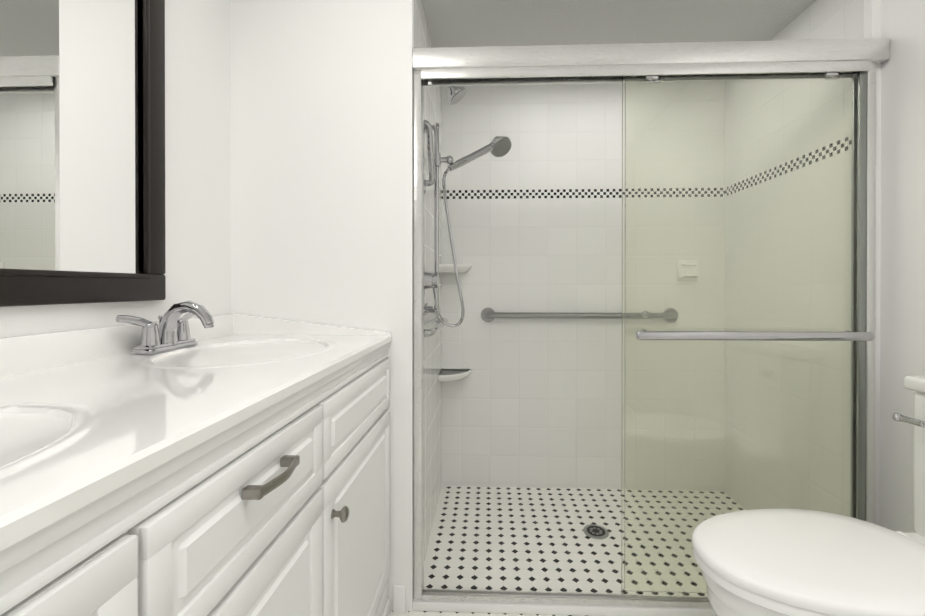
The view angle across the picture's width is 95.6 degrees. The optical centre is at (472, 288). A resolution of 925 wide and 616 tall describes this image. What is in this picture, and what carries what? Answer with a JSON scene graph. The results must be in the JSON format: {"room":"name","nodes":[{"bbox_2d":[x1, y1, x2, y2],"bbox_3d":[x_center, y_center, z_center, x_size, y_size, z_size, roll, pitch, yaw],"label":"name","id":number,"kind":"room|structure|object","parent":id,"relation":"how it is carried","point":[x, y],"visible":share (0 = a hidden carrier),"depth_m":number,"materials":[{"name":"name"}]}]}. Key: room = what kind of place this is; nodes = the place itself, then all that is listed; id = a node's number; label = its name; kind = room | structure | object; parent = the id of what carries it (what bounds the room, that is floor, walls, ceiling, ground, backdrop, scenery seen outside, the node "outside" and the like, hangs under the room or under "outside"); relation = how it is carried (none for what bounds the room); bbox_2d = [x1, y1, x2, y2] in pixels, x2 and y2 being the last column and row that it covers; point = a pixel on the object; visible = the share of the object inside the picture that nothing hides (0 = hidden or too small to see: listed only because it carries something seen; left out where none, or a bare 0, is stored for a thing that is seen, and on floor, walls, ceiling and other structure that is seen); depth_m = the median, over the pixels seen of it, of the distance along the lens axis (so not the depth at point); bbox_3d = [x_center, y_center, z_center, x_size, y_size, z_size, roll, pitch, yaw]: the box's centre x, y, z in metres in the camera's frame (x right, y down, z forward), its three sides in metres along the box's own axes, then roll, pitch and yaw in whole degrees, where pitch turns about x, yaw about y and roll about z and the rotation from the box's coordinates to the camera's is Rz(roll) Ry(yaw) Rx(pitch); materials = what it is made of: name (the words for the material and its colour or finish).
{"room":"bathroom","nodes":[
{"label":"bathroom","id":0,"kind":"room"},
{"bbox_2d":[0,0,230,337],"bbox_3d":[-0.910,-0.106,0.546,0.100,2.400,3.760,0,0,2],"label":"wall","id":1,"kind":"structure","parent":0,"point":[197,162],"depth_m":1.25,"materials":[{"name":"white paint"}]},
{"bbox_2d":[0,0,165,306],"bbox_3d":[-0.850,-0.466,0.460,0.024,1.000,1.316,0,0,2],"label":"mirror","id":2,"kind":"object","parent":1,"relation":"attached to","point":[82,151],"visible":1,"depth_m":0.90,"materials":[{"name":"clear glass"}]},
{"bbox_2d":[230,0,413,610],"bbox_3d":[-0.498,-0.111,1.917,0.625,2.400,0.990,0,0,2],"label":"wall","id":3,"kind":"structure","parent":0,"point":[318,161],"depth_m":1.42,"materials":[{"name":"white paint"}]},
{"bbox_2d":[393,585,405,612],"bbox_3d":[0.210,1.050,0.064,2.175,0.090,2.670,0,0,2],"label":"baseboard","id":4,"kind":"structure","parent":3,"relation":"attached to","point":[399,598],"depth_m":1.40,"materials":[{"name":"white wood"}]},
{"bbox_2d":[414,0,441,559],"bbox_3d":[-0.197,-0.011,1.871,0.020,2.200,0.860,0,0,2],"label":"shower wall tile","id":5,"kind":"structure","parent":3,"relation":"attached to","point":[432,391],"depth_m":1.86,"materials":[{"name":"white tile"}]},
{"bbox_2d":[424,120,435,192],"bbox_3d":[-0.172,-0.505,1.581,0.052,0.270,0.195,0,0,2],"label":"diagonal grab bar","id":6,"kind":"object","parent":5,"relation":"attached to","point":[430,149],"visible":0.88,"depth_m":1.57,"materials":[{"name":"silver metal"}]},
{"bbox_2d":[424,265,438,302],"bbox_3d":[-0.164,-0.029,1.590,0.067,0.171,0.170,0,0,2],"label":"shower valve","id":7,"kind":"object","parent":5,"relation":"attached to","point":[431,280],"visible":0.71,"depth_m":1.57,"materials":[{"name":"silver metal"}]},
{"bbox_2d":[424,315,447,336],"bbox_3d":[-0.159,0.164,1.820,0.059,0.080,0.640,0,0,2],"label":"shower valve","id":8,"kind":"object","parent":5,"relation":"attached to","point":[436,328],"visible":0.56,"depth_m":1.62,"materials":[{"name":"silver metal"}]},
{"bbox_2d":[438,369,471,381],"bbox_3d":[-0.091,0.467,2.216,0.165,0.043,0.165,0,0,2],"label":"corner shelf","id":9,"kind":"object","parent":5,"relation":"attached to","point":[448,375],"visible":1,"depth_m":2.19,"materials":[{"name":"white ceramic"}]},
{"bbox_2d":[439,264,471,272],"bbox_3d":[-0.091,-0.103,2.214,0.165,0.043,0.165,0,0,2],"label":"corner shelf","id":10,"kind":"object","parent":5,"relation":"attached to","point":[449,268],"visible":0.83,"depth_m":2.17,"materials":[{"name":"white ceramic"}]},
{"bbox_2d":[447,86,465,104],"bbox_3d":[-0.108,-0.876,1.835,0.160,0.134,0.092,0,0,2],"label":"shower head","id":11,"kind":"object","parent":5,"relation":"attached to","point":[457,94],"visible":0.54,"depth_m":1.81},
{"bbox_2d":[424,123,511,326],"bbox_3d":[-0.017,-0.248,1.754,0.403,0.824,0.109,0,0,-21],"label":"shower rail","id":12,"kind":"object","parent":5,"relation":"attached to","point":[498,146],"visible":0.98,"depth_m":1.69,"materials":[{"name":"silver metal"}]},
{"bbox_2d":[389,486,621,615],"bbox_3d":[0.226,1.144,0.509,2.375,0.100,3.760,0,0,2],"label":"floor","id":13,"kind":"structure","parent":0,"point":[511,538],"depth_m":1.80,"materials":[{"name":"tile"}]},
{"bbox_2d":[0,337,391,615],"bbox_3d":[-0.565,0.637,0.630,0.580,0.914,1.588,0,0,2],"label":"bathroom vanity","id":14,"kind":"object","parent":13,"relation":"on","point":[204,462],"depth_m":0.58,"materials":[{"name":"white wood"}]},
{"bbox_2d":[0,313,391,540],"bbox_3d":[-0.578,0.135,0.629,0.554,0.090,1.588,0,0,2],"label":"countertop","id":15,"kind":"structure","parent":14,"relation":"on","point":[81,410],"depth_m":0.66,"materials":[{"name":"white stone"}]},
{"bbox_2d":[413,599,715,615],"bbox_3d":[0.557,1.076,1.412,1.520,0.030,0.050,0,0,2],"label":"curb","id":16,"kind":"object","parent":13,"relation":"on","point":[519,608],"visible":0.5,"depth_m":1.40,"materials":[{"name":"white tile"}]},
{"bbox_2d":[583,524,608,538],"bbox_3d":[0.550,1.087,1.873,0.110,0.005,0.110,0,0,2],"label":"drain","id":17,"kind":"object","parent":13,"relation":"on","point":[594,531],"visible":1,"depth_m":1.87,"materials":[{"name":"silver metal"}]},
{"bbox_2d":[692,376,924,615],"bbox_3d":[0.925,0.666,0.962,0.800,0.855,0.400,0,0,2],"label":"toilet","id":18,"kind":"object","parent":13,"relation":"on","point":[777,562],"visible":1,"depth_m":0.93,"materials":[{"name":"white ceramic"}]},
{"bbox_2d":[441,83,621,488],"bbox_3d":[0.595,-0.112,2.322,1.570,2.400,0.100,0,0,2],"label":"shower wall tile","id":19,"kind":"structure","parent":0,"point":[535,214],"depth_m":2.28,"materials":[{"name":"white tile"}]},
{"bbox_2d":[481,308,621,321],"bbox_3d":[0.572,0.146,2.244,1.060,0.080,0.061,0,0,2],"label":"grab bar","id":20,"kind":"object","parent":19,"relation":"attached to","point":[489,314],"visible":0.62,"depth_m":2.22,"materials":[{"name":"silver metal"}]},
{"bbox_2d":[864,0,924,531],"bbox_3d":[1.348,-0.106,0.464,0.130,2.400,3.760,0,0,2],"label":"wall","id":21,"kind":"structure","parent":0,"point":[902,299],"depth_m":1.32,"materials":[{"name":"white paint"}]},
{"bbox_2d":[412,38,889,608],"bbox_3d":[0.571,0.127,1.408,1.547,1.867,0.130,0,0,2],"label":"shower door frame","id":22,"kind":"object","parent":21,"relation":"attached to","point":[748,274],"visible":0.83,"depth_m":1.39,"materials":[{"name":"silver metal"}]},
{"bbox_2d":[770,0,863,40],"bbox_3d":[1.347,-0.011,1.830,0.030,2.200,0.830,0,0,2],"label":"shower wall tile","id":23,"kind":"structure","parent":21,"relation":"attached to","point":[828,19],"depth_m":1.56,"materials":[{"name":"white tile"}]},
{"bbox_3d":[0.226,-1.356,0.500,2.375,0.100,3.760,0,0,2],"label":"ceiling","id":24,"kind":"structure","parent":0,"visible":0},
{"bbox_2d":[422,0,815,47],"bbox_3d":[0.579,-1.211,1.869,1.570,0.200,0.800,0,0,2],"label":"ceiling soffit","id":25,"kind":"structure","parent":24,"relation":"attached to","point":[467,23],"depth_m":1.75,"materials":[{"name":"white paint"}]}
]}

